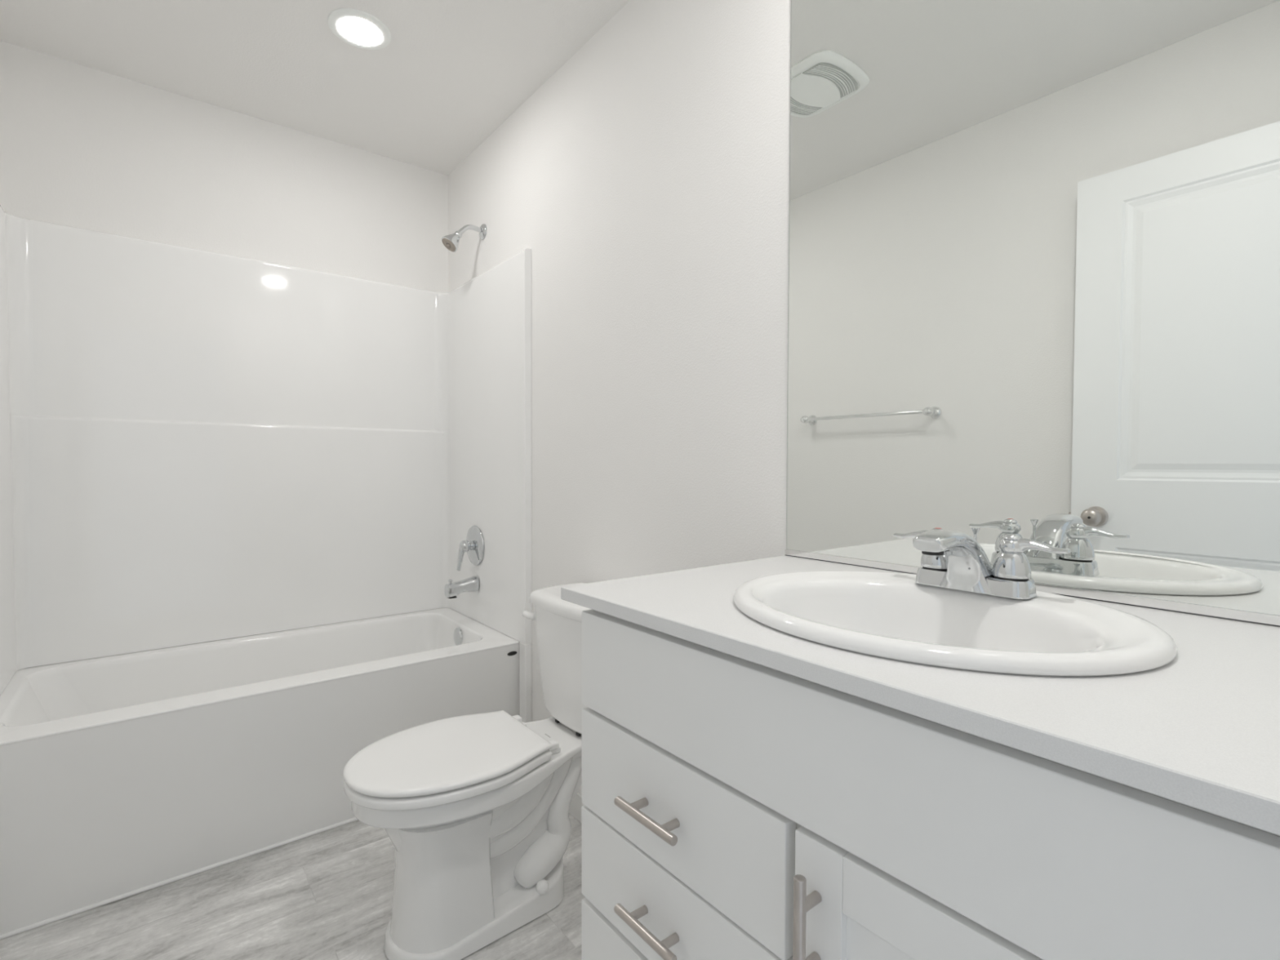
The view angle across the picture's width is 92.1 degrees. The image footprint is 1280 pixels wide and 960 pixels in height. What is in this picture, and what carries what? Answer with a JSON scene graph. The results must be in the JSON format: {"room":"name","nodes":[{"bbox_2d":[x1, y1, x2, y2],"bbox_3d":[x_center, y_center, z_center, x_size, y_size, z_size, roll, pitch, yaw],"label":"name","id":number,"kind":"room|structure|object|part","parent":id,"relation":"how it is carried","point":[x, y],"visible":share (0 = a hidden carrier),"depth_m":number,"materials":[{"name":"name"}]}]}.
{"room":"bathroom","nodes":[
{"label":"bathroom","id":0,"kind":"room"},
{"bbox_2d":[0,40,448,292],"bbox_3d":[-1.470,-0.145,2.421,1.439,2.460,0.100,-1,2,-39],"label":"wall","id":1,"kind":"structure","parent":0,"point":[82,146],"depth_m":2.24,"materials":[{"name":"white paint"}]},
{"bbox_2d":[0,813,585,959],"bbox_3d":[-0.544,1.146,1.287,1.639,0.060,3.082,-1,2,-39],"label":"floor","id":2,"kind":"structure","parent":0,"point":[328,895],"depth_m":1.56,"materials":[{"name":"grey laminate"}]},
{"bbox_2d":[0,607,532,939],"bbox_3d":[-1.192,0.844,2.094,1.438,0.501,0.764,-1,2,-39],"label":"bathtub","id":3,"kind":"object","parent":2,"relation":"on","point":[122,775],"visible":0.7,"depth_m":1.78,"materials":[{"name":"white plastic"}]},
{"bbox_2d":[0,607,519,746],"bbox_3d":[-1.208,0.788,2.112,1.435,0.391,0.714,-1,2,-39],"label":"basin","id":4,"kind":"object","parent":3,"relation":"in","point":[365,682],"depth_m":2.02,"materials":[{"name":"white plastic"}]},
{"bbox_2d":[0,204,532,695],"bbox_3d":[-1.195,-0.116,2.078,1.438,1.418,0.779,-1,2,-39],"label":"shower surround","id":5,"kind":"object","parent":3,"relation":"on","point":[197,446],"visible":1,"depth_m":2.26,"materials":[{"name":"white plastic"}]},
{"bbox_3d":[-1.725,-0.107,1.656,0.083,1.418,0.779,-1,2,-39],"label":"panel","id":6,"kind":"part","parent":5,"relation":"part of","materials":[{"name":"white plastic"}]},
{"bbox_2d":[444,575,479,598],"bbox_3d":[-0.723,0.433,2.499,0.126,0.076,0.060,-1,2,-39],"label":"tub spout","id":7,"kind":"object","parent":5,"relation":"attached to","point":[453,589],"visible":1,"depth_m":2.48,"materials":[{"name":"silver metal"}]},
{"bbox_2d":[456,525,484,570],"bbox_3d":[-0.710,0.278,2.518,0.080,0.180,0.164,-1,2,-39],"label":"shower valve","id":8,"kind":"object","parent":5,"relation":"attached to","point":[473,544],"visible":1,"depth_m":2.50,"materials":[{"name":"silver metal"}]},
{"bbox_3d":[-0.724,0.312,2.507,0.044,0.113,0.028,-1,2,-39],"label":"lever","id":9,"kind":"part","parent":8,"relation":"part of","materials":[{"name":"silver metal"}]},
{"bbox_3d":[-0.666,-0.125,2.499,0.083,1.418,0.779,-1,2,-39],"label":"panel","id":10,"kind":"part","parent":5,"relation":"part of","materials":[{"name":"white plastic"}]},
{"bbox_3d":[-0.734,0.634,2.482,0.012,0.076,0.076,-1,2,-39],"label":"overflow plate","id":11,"kind":"part","parent":3,"relation":"part of","materials":[{"name":"silver metal"}]},
{"bbox_2d":[342,582,591,959],"bbox_3d":[-0.378,0.719,1.616,0.750,0.778,0.436,-1,2,-39],"label":"toilet","id":12,"kind":"object","parent":2,"relation":"on","point":[473,809],"visible":0.95,"depth_m":1.48,"materials":[{"name":"white ceramic"}]},
{"bbox_3d":[-0.479,0.665,1.511,0.451,0.018,0.368,-1,2,-39],"label":"lid","id":13,"kind":"part","parent":12,"relation":"part of","materials":[{"name":"white plastic"}]},
{"bbox_3d":[-0.479,0.690,1.512,0.449,0.023,0.366,-1,2,-39],"label":"seat","id":14,"kind":"part","parent":12,"relation":"part of","materials":[{"name":"white plastic"}]},
{"bbox_3d":[-0.371,0.816,1.602,0.696,0.225,0.344,-1,2,-39],"label":"bowl","id":15,"kind":"part","parent":12,"relation":"part of","materials":[{"name":"white ceramic"}]},
{"bbox_3d":[-0.329,0.405,1.856,0.043,0.024,0.073,-1,2,-39],"label":"flush lever","id":16,"kind":"part","parent":12,"relation":"part of","materials":[{"name":"white plastic"}]},
{"bbox_3d":[-0.161,0.347,1.756,0.200,0.040,0.393,-1,2,-39],"label":"tank lid","id":17,"kind":"part","parent":12,"relation":"part of","materials":[{"name":"white ceramic"}]},
{"bbox_3d":[-0.156,0.528,1.765,0.188,0.321,0.368,-1,2,-39],"label":"tank","id":18,"kind":"part","parent":12,"relation":"part of","materials":[{"name":"white ceramic"}]},
{"bbox_2d":[581,609,1279,959],"bbox_3d":[0.390,0.664,0.786,0.584,0.934,0.909,-1,2,-39],"label":"vanity cabinet","id":19,"kind":"object","parent":2,"relation":"on","point":[734,807],"visible":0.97,"depth_m":0.60,"materials":[{"name":"white paint"}]},
{"bbox_3d":[0.038,0.844,0.836,0.019,0.346,0.400,-1,2,-39],"label":"drawer","id":20,"kind":"part","parent":19,"relation":"part of","materials":[{"name":"white paint"}]},
{"bbox_3d":[0.014,0.595,0.817,0.035,0.012,0.120,-1,2,-39],"label":"handle","id":21,"kind":"part","parent":19,"relation":"part of","materials":[{"name":"silver metal"}]},
{"bbox_3d":[0.014,0.444,0.813,0.035,0.012,0.120,-1,2,-39],"label":"handle","id":22,"kind":"part","parent":19,"relation":"part of","materials":[{"name":"silver metal"}]},
{"bbox_3d":[0.039,0.592,0.829,0.019,0.142,0.400,-1,2,-39],"label":"drawer","id":23,"kind":"part","parent":19,"relation":"part of","materials":[{"name":"white paint"}]},
{"bbox_3d":[0.039,0.441,0.826,0.019,0.152,0.400,-1,2,-39],"label":"drawer","id":24,"kind":"part","parent":19,"relation":"part of","materials":[{"name":"white paint"}]},
{"bbox_3d":[0.168,0.458,0.621,0.035,0.128,0.012,-1,2,-39],"label":"handle","id":25,"kind":"part","parent":19,"relation":"part of","materials":[{"name":"silver metal"}]},
{"bbox_3d":[0.327,0.701,0.475,0.010,0.538,0.380,-1,2,-39],"label":"door panel","id":26,"kind":"part","parent":19,"relation":"part of","materials":[{"name":"white paint"}]},
{"bbox_3d":[0.324,0.701,0.473,0.019,0.652,0.494,-1,2,-39],"label":"door","id":27,"kind":"part","parent":19,"relation":"part of","materials":[{"name":"white paint"}]},
{"bbox_2d":[560,555,1279,835],"bbox_3d":[0.390,0.186,0.790,0.569,0.020,0.941,-1,2,-39],"label":"countertop","id":28,"kind":"structure","parent":19,"relation":"on","point":[1200,729],"depth_m":0.54,"materials":[{"name":"white stone"}]},
{"bbox_2d":[733,570,1177,676],"bbox_3d":[0.366,0.242,0.809,0.444,0.168,0.512,-1,2,-39],"label":"sink","id":29,"kind":"object","parent":28,"relation":"in","point":[891,615],"visible":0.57,"depth_m":0.81,"materials":[{"name":"white ceramic"}]},
{"bbox_2d":[893,527,1071,599],"bbox_3d":[0.441,0.113,0.863,0.168,0.092,0.240,-1,2,-39],"label":"faucet","id":30,"kind":"object","parent":29,"relation":"on","point":[953,559],"visible":1,"depth_m":0.85,"materials":[{"name":"silver metal"}]},
{"bbox_3d":[0.433,0.088,0.964,0.024,0.023,0.072,-1,2,-39],"label":"lever","id":31,"kind":"part","parent":30,"relation":"part of","materials":[{"name":"silver metal"}]},
{"bbox_3d":[0.453,0.103,0.939,0.047,0.059,0.047,-1,2,-39],"label":"handle","id":32,"kind":"part","parent":30,"relation":"part of","materials":[{"name":"silver metal"}]},
{"bbox_3d":[0.440,0.112,0.863,0.166,0.090,0.080,-1,2,-39],"label":"spout","id":33,"kind":"part","parent":30,"relation":"part of","materials":[{"name":"silver metal"}]},
{"bbox_3d":[0.498,0.102,0.916,0.012,0.065,0.012,-1,2,-39],"label":"lift rod","id":34,"kind":"part","parent":30,"relation":"part of","materials":[{"name":"silver metal"}]},
{"bbox_3d":[0.485,0.147,0.900,0.054,0.023,0.158,-1,2,-39],"label":"plate","id":35,"kind":"part","parent":30,"relation":"part of","materials":[{"name":"silver metal"}]},
{"bbox_3d":[0.517,0.105,0.858,0.047,0.059,0.047,-1,2,-39],"label":"handle","id":36,"kind":"part","parent":30,"relation":"part of","materials":[{"name":"silver metal"}]},
{"bbox_3d":[0.538,0.092,0.832,0.024,0.023,0.072,-1,2,-39],"label":"lever","id":37,"kind":"part","parent":30,"relation":"part of","materials":[{"name":"silver metal"}]},
{"bbox_2d":[0,0,630,175],"bbox_3d":[-0.537,-1.383,1.224,1.639,0.080,3.082,-1,2,-39],"label":"ceiling","id":38,"kind":"structure","parent":0,"point":[450,73],"depth_m":1.97,"materials":[{"name":"white paint"}]},
{"bbox_2d":[327,8,391,49],"bbox_3d":[-0.845,-1.353,1.861,0.176,0.012,0.176,-1,2,-39],"label":"recessed light","id":39,"kind":"object","parent":38,"relation":"in","point":[356,28],"visible":1,"depth_m":1.85,"materials":[{"name":"white plastic"}]},
{"bbox_2d":[448,0,791,794],"bbox_3d":[0.061,-0.123,1.735,0.100,2.460,3.082,-1,2,-39],"label":"wall","id":40,"kind":"structure","parent":0,"point":[646,181],"depth_m":1.68,"materials":[{"name":"white paint"}]},
{"bbox_2d":[441,223,486,252],"bbox_3d":[-0.705,-0.973,2.460,0.172,0.137,0.071,-1,2,-39],"label":"shower fixture","id":41,"kind":"object","parent":40,"relation":"attached to","point":[451,242],"visible":1,"depth_m":2.44,"materials":[{"name":"silver metal"}]},
{"bbox_3d":[-0.682,-0.999,2.477,0.109,0.055,0.019,-1,2,-39],"label":"arm","id":42,"kind":"part","parent":41,"relation":"part of","materials":[{"name":"silver metal"}]},
{"bbox_2d":[568,791,583,822],"bbox_3d":[-0.033,1.063,1.788,0.012,0.085,1.163,-1,2,-39],"label":"baseboard","id":43,"kind":"structure","parent":40,"relation":"attached to","point":[575,810],"depth_m":1.99,"materials":[{"name":"white paint"}]},
{"bbox_2d":[785,0,1279,626],"bbox_3d":[0.610,-0.480,0.949,0.010,1.305,0.936,-1,2,-39],"label":"wall mirror","id":44,"kind":"object","parent":40,"relation":"attached to","point":[1033,258],"visible":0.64,"depth_m":0.94,"materials":[{"name":"clear glass"}]}
]}

